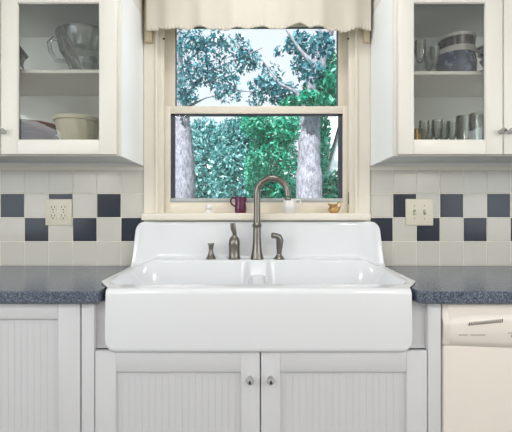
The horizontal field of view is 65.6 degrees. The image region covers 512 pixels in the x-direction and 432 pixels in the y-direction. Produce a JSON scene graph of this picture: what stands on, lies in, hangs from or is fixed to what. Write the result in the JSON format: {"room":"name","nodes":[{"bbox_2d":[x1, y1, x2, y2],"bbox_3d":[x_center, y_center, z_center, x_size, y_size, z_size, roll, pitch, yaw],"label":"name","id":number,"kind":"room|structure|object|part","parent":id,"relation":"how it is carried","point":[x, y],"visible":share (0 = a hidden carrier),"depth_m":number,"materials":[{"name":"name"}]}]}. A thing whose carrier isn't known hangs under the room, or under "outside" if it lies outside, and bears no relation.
{"room":"kitchen","nodes":[
{"label":"kitchen","id":0,"kind":"room"},
{"bbox_2d":[145,220,368,431],"bbox_3d":[0.100,-0.079,1.900,4.800,2.440,0.140,0,0,0],"label":"wall","id":1,"kind":"structure","parent":0,"point":[145,220],"depth_m":1.83,"materials":[{"name":"white paint"}]},
{"bbox_2d":[45,199,71,224],"bbox_3d":[-0.903,-0.018,1.817,0.122,0.120,0.009,0,0,0],"label":"electrical outlet","id":2,"kind":"object","parent":1,"relation":"attached to","point":[57,211],"visible":1,"depth_m":1.82,"materials":[{"name":"beige plastic"}]},
{"bbox_2d":[50,205,56,210],"bbox_3d":[-0.927,-0.037,1.815,0.033,0.029,0.004,0,0,0],"label":"receptacle","id":3,"kind":"object","parent":2,"relation":"attached to","point":[52,207],"depth_m":1.81,"materials":[{"name":"beige plastic"}]},
{"bbox_2d":[50,213,56,219],"bbox_3d":[-0.927,0.002,1.815,0.033,0.029,0.004,0,0,0],"label":"receptacle","id":4,"kind":"object","parent":2,"relation":"attached to","point":[53,216],"depth_m":1.81,"materials":[{"name":"beige plastic"}]},
{"bbox_2d":[60,205,66,210],"bbox_3d":[-0.880,-0.037,1.815,0.033,0.029,0.004,0,0,0],"label":"receptacle","id":5,"kind":"object","parent":2,"relation":"attached to","point":[62,207],"depth_m":1.81,"materials":[{"name":"beige plastic"}]},
{"bbox_2d":[60,213,66,219],"bbox_3d":[-0.880,0.002,1.815,0.033,0.029,0.004,0,0,0],"label":"receptacle","id":6,"kind":"object","parent":2,"relation":"attached to","point":[63,216],"depth_m":1.81,"materials":[{"name":"beige plastic"}]},
{"bbox_2d":[0,0,143,166],"bbox_3d":[-0.964,-0.561,1.637,0.900,0.677,0.383,0,0,0],"label":"upper cabinet","id":7,"kind":"object","parent":1,"relation":"attached to","point":[113,93],"visible":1,"depth_m":1.57,"materials":[{"name":"white paint"}]},
{"bbox_3d":[-1.155,-0.546,1.490,0.400,0.632,0.019,0,0,0],"label":"door","id":8,"kind":"part","parent":7,"relation":"part of","materials":[{"name":"white paint"}]},
{"bbox_2d":[20,46,28,69],"bbox_3d":[-0.963,-0.630,1.600,0.100,0.137,0.100,0,0,0],"label":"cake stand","id":9,"kind":"object","parent":7,"relation":"on","point":[23,56],"visible":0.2,"depth_m":1.60,"materials":[{"name":"clear glass"}]},
{"bbox_3d":[-0.963,-0.670,1.600,0.068,0.058,0.068,0,0,45],"label":"lid","id":10,"kind":"part","parent":9,"relation":"part of","materials":[{"name":"grey"}]},
{"bbox_3d":[-0.964,-0.858,1.673,0.868,0.085,0.311,0,0,0],"label":"panel","id":11,"kind":"part","parent":7,"relation":"part of","materials":[{"name":"white"}]},
{"bbox_3d":[-0.964,-0.251,1.673,0.868,0.015,0.311,0,0,0],"label":"panel","id":12,"kind":"part","parent":7,"relation":"part of","materials":[{"name":"white wood"}]},
{"bbox_2d":[0,70,138,166],"bbox_3d":[-0.964,-0.393,1.667,0.868,0.339,0.290,0,0,0],"label":"shelf","id":13,"kind":"object","parent":7,"relation":"attached to","point":[44,94],"depth_m":1.71,"materials":[{"name":"white paint"}]},
{"bbox_2d":[47,23,98,69],"bbox_3d":[-0.697,-0.652,1.650,0.246,0.181,0.246,0,0,34],"label":"glass pitcher","id":14,"kind":"object","parent":7,"relation":"on","point":[69,35],"visible":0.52,"depth_m":1.62,"materials":[{"name":"clear glass"}]},
{"bbox_3d":[-0.819,-0.685,1.634,0.077,0.107,0.022,0,0,-17],"label":"handle","id":15,"kind":"part","parent":14,"relation":"part of","materials":[{"name":"clear glass"}]},
{"bbox_2d":[53,113,98,139],"bbox_3d":[-0.726,-0.327,1.620,0.185,0.138,0.185,0,0,0],"label":"mixing bowl","id":16,"kind":"object","parent":7,"relation":"on","point":[69,126],"visible":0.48,"depth_m":1.55,"materials":[{"name":"beige ceramic"}]},
{"bbox_3d":[-0.522,-0.565,1.673,0.016,0.671,0.311,0,0,0],"label":"panel","id":17,"kind":"part","parent":7,"relation":"part of","materials":[{"name":"white paint"}]},
{"bbox_3d":[-0.916,-0.270,1.630,0.196,0.024,0.196,0,0,0],"label":"dinner plate","id":18,"kind":"object","parent":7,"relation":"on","visible":0},
{"bbox_2d":[20,137,47,139],"bbox_3d":[-0.916,-0.294,1.630,0.190,0.024,0.190,0,0,0],"label":"dinner plate","id":19,"kind":"object","parent":18,"relation":"on","point":[21,138],"visible":0.05,"depth_m":1.55,"materials":[{"name":"white ceramic"}]},
{"bbox_2d":[20,131,58,139],"bbox_3d":[-0.916,-0.317,1.630,0.196,0.024,0.196,0,0,0],"label":"dinner plate","id":20,"kind":"object","parent":19,"relation":"on","point":[22,133],"visible":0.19,"depth_m":1.57,"materials":[{"name":"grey ceramic"}]},
{"bbox_2d":[20,125,57,134],"bbox_3d":[-0.916,-0.340,1.630,0.190,0.024,0.190,0,0,0],"label":"dinner plate","id":21,"kind":"object","parent":20,"relation":"on","point":[22,127],"visible":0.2,"depth_m":1.57,"materials":[{"name":"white ceramic"}]},
{"bbox_2d":[20,119,56,129],"bbox_3d":[-0.916,-0.362,1.630,0.196,0.024,0.196,0,0,0],"label":"dinner plate","id":22,"kind":"object","parent":21,"relation":"on","point":[22,121],"visible":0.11,"depth_m":1.57,"materials":[{"name":"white ceramic"}]},
{"bbox_2d":[0,166,144,265],"bbox_3d":[-1.405,0.001,1.826,1.789,0.458,0.008,0,0,0],"label":"backsplash","id":23,"kind":"structure","parent":1,"relation":"attached to","point":[108,202],"depth_m":1.82,"materials":[{"name":"grey tile"}]},
{"bbox_2d":[133,0,143,18],"bbox_3d":[-1.407,-1.099,1.660,1.786,0.399,0.340,0,0,0],"label":"trim","id":24,"kind":"structure","parent":1,"relation":"attached to","point":[139,4],"depth_m":1.77,"materials":[{"name":"white paint"}]},
{"bbox_2d":[141,0,370,219],"bbox_3d":[0.004,-0.520,1.857,1.034,1.080,0.185,0,0,0],"label":"window","id":25,"kind":"structure","parent":1,"relation":"in","point":[161,109],"depth_m":1.82,"materials":[{"name":"beige paint"}]},
{"bbox_2d":[204,204,213,212],"bbox_3d":[-0.212,-0.034,1.790,0.044,0.042,0.044,0,0,0],"label":"bird figurine","id":26,"kind":"object","parent":25,"relation":"on","point":[208,206],"visible":0.95,"depth_m":1.78,"materials":[{"name":"white ceramic"}]},
{"bbox_2d":[230,197,246,212],"bbox_3d":[-0.076,-0.050,1.804,0.072,0.074,0.055,0,0,30],"label":"mug","id":27,"kind":"object","parent":25,"relation":"on","point":[240,202],"visible":0.91,"depth_m":1.78,"materials":[{"name":"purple ceramic"}]},
{"bbox_3d":[0.003,-0.715,1.905,0.880,0.460,0.030,0,0,0],"label":"sash","id":28,"kind":"part","parent":25,"relation":"part of","materials":[{"name":"beige plastic"}]},
{"bbox_3d":[0.003,-0.263,1.867,0.880,0.500,0.030,0,0,0],"label":"sash","id":29,"kind":"part","parent":25,"relation":"part of","materials":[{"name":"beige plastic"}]},
{"bbox_2d":[145,0,369,43],"bbox_3d":[0.004,-0.902,1.781,1.018,0.236,0.058,0,0,0],"label":"curtain rod","id":30,"kind":"object","parent":25,"relation":"attached to","point":[366,34],"visible":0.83,"depth_m":1.78,"materials":[{"name":"beige metal"}]},
{"bbox_2d":[146,0,370,32],"bbox_3d":[0.011,-0.915,1.743,0.990,0.210,0.035,0,0,0],"label":"valance","id":31,"kind":"object","parent":30,"relation":"hanging from","point":[344,16],"visible":1,"depth_m":1.75,"materials":[{"name":"beige fabric"}]},
{"bbox_2d":[283,199,301,212],"bbox_3d":[0.158,-0.046,1.781,0.078,0.066,0.060,0,0,29],"label":"mug","id":32,"kind":"object","parent":25,"relation":"on","point":[289,206],"visible":0.92,"depth_m":1.76,"materials":[{"name":"white ceramic"}]},
{"bbox_2d":[328,202,341,212],"bbox_3d":[0.352,-0.039,1.790,0.053,0.053,0.053,0,0,45],"label":"creamer","id":33,"kind":"object","parent":25,"relation":"on","point":[333,208],"visible":0.98,"depth_m":1.77,"materials":[{"name":"brown metal"}]},
{"bbox_2d":[348,40,348,203],"bbox_3d":[0.429,-0.440,1.838,0.007,0.768,0.007,0,0,0],"label":"blind cord","id":34,"kind":"object","parent":25,"relation":"hanging from","point":[348,40],"visible":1,"depth_m":1.84,"materials":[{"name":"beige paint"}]},
{"bbox_2d":[371,0,380,16],"bbox_3d":[1.511,-1.099,1.660,1.978,0.399,0.340,0,0,0],"label":"trim","id":35,"kind":"structure","parent":1,"relation":"attached to","point":[374,3],"depth_m":1.75,"materials":[{"name":"white paint"}]},
{"bbox_2d":[405,199,432,225],"bbox_3d":[0.748,-0.017,1.812,0.127,0.122,0.018,0,0,0],"label":"light switch","id":36,"kind":"object","parent":1,"relation":"attached to","point":[418,212],"visible":1,"depth_m":1.82,"materials":[{"name":"beige plastic"}]},
{"bbox_2d":[369,166,511,265],"bbox_3d":[1.512,0.001,1.826,1.977,0.458,0.008,0,0,0],"label":"backsplash","id":37,"kind":"structure","parent":1,"relation":"attached to","point":[472,226],"depth_m":1.82,"materials":[{"name":"grey tile"}]},
{"bbox_2d":[370,0,511,166],"bbox_3d":[0.972,-0.561,1.637,0.900,0.677,0.383,0,0,0],"label":"upper cabinet","id":38,"kind":"object","parent":1,"relation":"attached to","point":[403,93],"visible":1,"depth_m":1.53,"materials":[{"name":"white paint"}]},
{"bbox_3d":[0.530,-0.565,1.673,0.016,0.671,0.311,0,0,0],"label":"panel","id":39,"kind":"part","parent":38,"relation":"part of","materials":[{"name":"white paint"}]},
{"bbox_2d":[414,128,423,139],"bbox_3d":[0.649,-0.303,1.600,0.052,0.090,0.052,0,0,0],"label":"candle cup","id":40,"kind":"object","parent":38,"relation":"on","point":[416,132],"visible":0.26,"depth_m":1.58,"materials":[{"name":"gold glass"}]},
{"bbox_2d":[414,39,425,63],"bbox_3d":[0.653,-0.626,1.580,0.047,0.141,0.045,0,0,0],"label":"goblet","id":41,"kind":"object","parent":38,"relation":"on","point":[415,41],"visible":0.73,"depth_m":1.57,"materials":[{"name":"clear glass"}]},
{"bbox_2d":[418,120,429,139],"bbox_3d":[0.660,-0.316,1.560,0.042,0.115,0.040,0,0,0],"label":"goblet","id":42,"kind":"object","parent":38,"relation":"on","point":[428,126],"visible":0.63,"depth_m":1.55,"materials":[{"name":"clear glass"}]},
{"bbox_2d":[423,47,434,70],"bbox_3d":[0.723,-0.628,1.660,0.047,0.143,0.045,0,0,0],"label":"goblet","id":43,"kind":"object","parent":38,"relation":"on","point":[433,50],"visible":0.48,"depth_m":1.66,"materials":[{"name":"clear glass"}]},
{"bbox_2d":[424,121,434,139],"bbox_3d":[0.723,-0.327,1.660,0.044,0.137,0.042,0,0,0],"label":"goblet","id":44,"kind":"object","parent":38,"relation":"on","point":[425,132],"visible":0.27,"depth_m":1.66,"materials":[{"name":"clear glass"}]},
{"bbox_2d":[429,45,439,70],"bbox_3d":[0.706,-0.612,1.570,0.039,0.113,0.038,0,0,0],"label":"goblet","id":45,"kind":"object","parent":38,"relation":"on","point":[438,48],"visible":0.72,"depth_m":1.57,"materials":[{"name":"clear glass"}]},
{"bbox_2d":[431,119,442,139],"bbox_3d":[0.716,-0.319,1.570,0.044,0.122,0.042,0,0,0],"label":"goblet","id":46,"kind":"object","parent":38,"relation":"on","point":[441,120],"visible":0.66,"depth_m":1.57,"materials":[{"name":"clear glass"}]},
{"bbox_2d":[375,71,511,166],"bbox_3d":[0.972,-0.390,1.667,0.868,0.333,0.290,0,0,0],"label":"shelf","id":47,"kind":"object","parent":38,"relation":"attached to","point":[438,95],"depth_m":1.73,"materials":[{"name":"white paint"}]},
{"bbox_2d":[438,121,449,139],"bbox_3d":[0.786,-0.325,1.660,0.047,0.134,0.045,0,0,0],"label":"goblet","id":48,"kind":"object","parent":38,"relation":"on","point":[446,138],"visible":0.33,"depth_m":1.66,"materials":[{"name":"clear glass"}]},
{"bbox_3d":[0.972,-0.251,1.673,0.868,0.015,0.311,0,0,0],"label":"panel","id":49,"kind":"part","parent":38,"relation":"part of","materials":[{"name":"white wood"}]},
{"bbox_3d":[0.972,-0.858,1.673,0.868,0.085,0.311,0,0,0],"label":"panel","id":50,"kind":"part","parent":38,"relation":"part of","materials":[{"name":"white"}]},
{"bbox_3d":[0.727,-0.546,1.490,0.388,0.632,0.019,0,0,0],"label":"door","id":51,"kind":"part","parent":38,"relation":"part of","materials":[{"name":"white paint"}]},
{"bbox_2d":[446,120,456,139],"bbox_3d":[0.780,-0.317,1.580,0.044,0.118,0.042,0,0,0],"label":"goblet","id":52,"kind":"object","parent":38,"relation":"on","point":[447,122],"visible":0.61,"depth_m":1.58,"materials":[{"name":"clear glass"}]},
{"bbox_2d":[434,45,476,70],"bbox_3d":[0.812,-0.611,1.620,0.160,0.109,0.160,0,0,0],"label":"serving bowl","id":53,"kind":"object","parent":38,"relation":"on","point":[462,57],"visible":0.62,"depth_m":1.55,"materials":[{"name":"ceramic"}]},
{"bbox_2d":[437,31,476,50],"bbox_3d":[0.818,-0.694,1.620,0.144,0.057,0.144,0,0,0],"label":"serving bowl","id":54,"kind":"object","parent":53,"relation":"on","point":[458,38],"visible":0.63,"depth_m":1.56,"materials":[{"name":"silver ceramic"}]},
{"bbox_2d":[456,114,469,139],"bbox_3d":[0.813,-0.326,1.560,0.052,0.135,0.050,0,0,0],"label":"tumbler","id":55,"kind":"object","parent":38,"relation":"on","point":[458,117],"visible":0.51,"depth_m":1.55,"materials":[{"name":"clear glass"}]},
{"bbox_2d":[460,115,474,139],"bbox_3d":[0.882,-0.338,1.660,0.061,0.160,0.059,0,0,0],"label":"tumbler","id":56,"kind":"object","parent":38,"relation":"on","point":[462,116],"visible":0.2,"depth_m":1.65,"materials":[{"name":"clear glass"}]},
{"bbox_2d":[469,113,482,139],"bbox_3d":[0.883,-0.333,1.580,0.061,0.150,0.059,0,0,0],"label":"tumbler","id":57,"kind":"object","parent":38,"relation":"on","point":[470,114],"visible":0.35,"depth_m":1.58,"materials":[{"name":"clear glass"}]},
{"bbox_3d":[1.123,-0.546,1.490,0.396,0.632,0.019,0,0,0],"label":"door","id":58,"kind":"part","parent":38,"relation":"part of","materials":[{"name":"white paint"}]},
{"bbox_3d":[0.100,1.181,-0.265,5.000,0.080,4.470,0,0,0],"label":"floor","id":59,"kind":"structure","parent":0,"visible":0},
{"bbox_2d":[0,304,81,431],"bbox_3d":[-1.417,0.703,1.500,1.759,0.877,0.639,0,0,0],"label":"base cabinet","id":60,"kind":"object","parent":59,"relation":"on","point":[41,344],"visible":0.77,"depth_m":1.23,"materials":[{"name":"grey paint"}]},
{"bbox_3d":[-0.754,0.635,1.228,0.302,0.645,0.008,0,0,0],"label":"panel","id":61,"kind":"part","parent":60,"relation":"part of","materials":[{"name":"grey paint"}]},
{"bbox_2d":[0,266,129,303],"bbox_3d":[-1.385,0.245,1.505,1.825,0.037,0.630,0,0,0],"label":"countertop","id":62,"kind":"structure","parent":60,"relation":"on","point":[18,284],"depth_m":1.32,"materials":[{"name":"blue stone"}]},
{"bbox_2d":[101,221,415,351],"bbox_3d":[0.008,0.222,1.515,1.104,0.396,0.628,0,0,0],"label":"farmhouse sink","id":63,"kind":"object","parent":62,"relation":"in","point":[332,289],"depth_m":1.21,"materials":[{"name":"white ceramic"}]},
{"bbox_2d":[206,243,215,259],"bbox_3d":[-0.195,0.152,1.722,0.043,0.070,0.043,0,0,0],"label":"soap dispenser","id":64,"kind":"object","parent":63,"relation":"on","point":[210,256],"visible":1,"depth_m":1.71,"materials":[{"name":"silver metal"}]},
{"bbox_3d":[-0.098,0.061,1.718,0.028,0.064,0.014,0,0,-18],"label":"lever","id":65,"kind":"part","parent":63,"relation":"part of","materials":[{"name":"silver metal"}]},
{"bbox_3d":[-0.094,0.108,1.722,0.055,0.158,0.055,0,0,0],"label":"faucet handle","id":66,"kind":"part","parent":63,"relation":"part of","materials":[{"name":"silver metal"}]},
{"bbox_2d":[250,175,290,259],"bbox_3d":[0.061,0.006,1.706,0.176,0.363,0.059,0,0,16],"label":"kitchen faucet","id":67,"kind":"object","parent":63,"relation":"on","point":[256,254],"visible":1,"depth_m":1.71,"materials":[{"name":"silver metal"}]},
{"bbox_3d":[0.069,-0.070,1.712,0.161,0.212,0.031,0,0,9],"label":"spout","id":68,"kind":"part","parent":67,"relation":"part of","materials":[{"name":"silver metal"}]},
{"bbox_2d":[271,232,283,259],"bbox_3d":[0.094,0.129,1.720,0.059,0.116,0.047,0,0,-17],"label":"sprayer","id":69,"kind":"object","parent":63,"relation":"on","point":[279,239],"visible":1,"depth_m":1.71,"materials":[{"name":"silver metal"}]},
{"bbox_2d":[82,300,440,431],"bbox_3d":[0.015,0.703,1.500,1.102,0.877,0.639,0,0,0],"label":"base cabinet","id":70,"kind":"object","parent":59,"relation":"on","point":[122,391],"visible":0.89,"depth_m":1.23,"materials":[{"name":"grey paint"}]},
{"bbox_3d":[-0.240,0.720,1.224,0.505,0.612,0.019,0,0,0],"label":"door","id":71,"kind":"part","parent":70,"relation":"part of","materials":[{"name":"grey paint"}]},
{"bbox_3d":[-0.237,0.716,1.228,0.389,0.483,0.008,0,0,0],"label":"panel","id":72,"kind":"part","parent":70,"relation":"part of","materials":[{"name":"grey paint"}]},
{"bbox_3d":[0.044,0.497,1.200,0.025,0.025,0.030,0,0,0],"label":"knob","id":73,"kind":"part","parent":70,"relation":"part of","materials":[{"name":"clear glass"}]},
{"bbox_3d":[0.268,0.716,1.228,0.392,0.483,0.008,0,0,0],"label":"panel","id":74,"kind":"part","parent":70,"relation":"part of","materials":[{"name":"grey paint"}]},
{"bbox_3d":[0.270,0.720,1.224,0.509,0.612,0.019,0,0,0],"label":"door","id":75,"kind":"part","parent":70,"relation":"part of","materials":[{"name":"grey paint"}]},
{"bbox_2d":[441,304,511,431],"bbox_3d":[0.870,0.705,1.500,0.592,0.873,0.600,0,0,0],"label":"dishwasher","id":76,"kind":"object","parent":59,"relation":"on","point":[476,339],"visible":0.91,"depth_m":1.22,"materials":[{"name":"beige plastic"}]},
{"bbox_3d":[0.870,0.704,1.234,0.590,0.613,0.026,0,0,0],"label":"door","id":77,"kind":"part","parent":76,"relation":"part of","materials":[{"name":"beige metal"}]},
{"bbox_3d":[0.870,0.336,1.224,0.592,0.137,0.043,0,0,0],"label":"control panel","id":78,"kind":"part","parent":76,"relation":"part of","materials":[{"name":"beige plastic"}]},
{"bbox_3d":[1.835,0.703,1.501,1.324,0.877,0.639,0,0,0],"label":"base cabinet","id":79,"kind":"object","parent":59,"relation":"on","visible":0},
{"bbox_2d":[385,266,511,303],"bbox_3d":[1.494,0.245,1.505,2.009,0.037,0.630,0,0,0],"label":"countertop","id":80,"kind":"structure","parent":79,"relation":"on","point":[434,284],"depth_m":1.32,"materials":[{"name":"blue stone"}]},
{"label":"outside","id":81,"kind":"structure","parent":0,"visible":0},
{"bbox_3d":[0.000,2.141,31.215,60.000,0.200,57.570,0,0,0],"label":"lawn","id":82,"kind":"structure","parent":81,"visible":0},
{"bbox_2d":[190,117,228,197],"bbox_3d":[-1.741,-0.788,14.415,2.510,5.658,3.103,0,0,7],"label":"bushy tree","id":83,"kind":"object","parent":82,"relation":"on","point":[204,142],"visible":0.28,"depth_m":13.54,"materials":[{"name":"green plant"}]},
{"bbox_2d":[209,117,263,197],"bbox_3d":[-0.455,-0.414,11.405,1.831,4.910,2.408,0,0,0],"label":"bushy tree","id":84,"kind":"object","parent":82,"relation":"on","point":[227,167],"visible":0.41,"depth_m":10.68,"materials":[{"name":"green plant"}]},
{"bbox_2d":[175,29,335,197],"bbox_3d":[-0.253,-0.881,6.287,3.028,5.858,1.408,0,0,13],"label":"leaning tree","id":85,"kind":"object","parent":82,"relation":"on","point":[185,185],"visible":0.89,"depth_m":6.54,"materials":[{"name":"green plant"}]},
{"bbox_2d":[239,117,300,197],"bbox_3d":[0.411,-0.156,8.959,1.468,4.394,2.021,0,0,6],"label":"bushy tree","id":86,"kind":"object","parent":82,"relation":"on","point":[272,155],"visible":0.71,"depth_m":8.33,"materials":[{"name":"green plant"}]},
{"bbox_2d":[262,29,335,197],"bbox_3d":[0.934,-0.916,6.173,1.236,5.918,1.520,0,0,33],"label":"shade tree","id":87,"kind":"object","parent":82,"relation":"on","point":[309,173],"visible":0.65,"depth_m":5.84,"materials":[{"name":"green plant"}]},
{"bbox_2d":[319,117,337,197],"bbox_3d":[1.474,-0.229,6.897,0.979,3.378,1.042,0,0,0],"label":"shrub","id":88,"kind":"object","parent":82,"relation":"on","point":[329,182],"visible":0.34,"depth_m":6.70,"materials":[{"name":"green plant"}]},
{"bbox_2d":[322,117,337,176],"bbox_3d":[3.040,-2.538,10.000,3.420,9.157,4.400,0,0,0],"label":"house","id":89,"kind":"structure","parent":82,"relation":"on","point":[333,158],"depth_m":8.00,"materials":[{"name":"white"}]},
{"bbox_3d":[0.959,-0.604,1.600,0.104,0.050,0.104,0,0,0],"label":"bowl","id":90,"kind":"object","parent":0,"visible":0},
{"bbox_2d":[476,45,482,58],"bbox_3d":[0.945,-0.662,1.579,0.124,0.098,0.121,0,0,0],"label":"striped bowl","id":91,"kind":"object","parent":90,"relation":"on","point":[479,50],"visible":0.18,"depth_m":1.59,"materials":[{"name":"black ceramic"}]}
]}

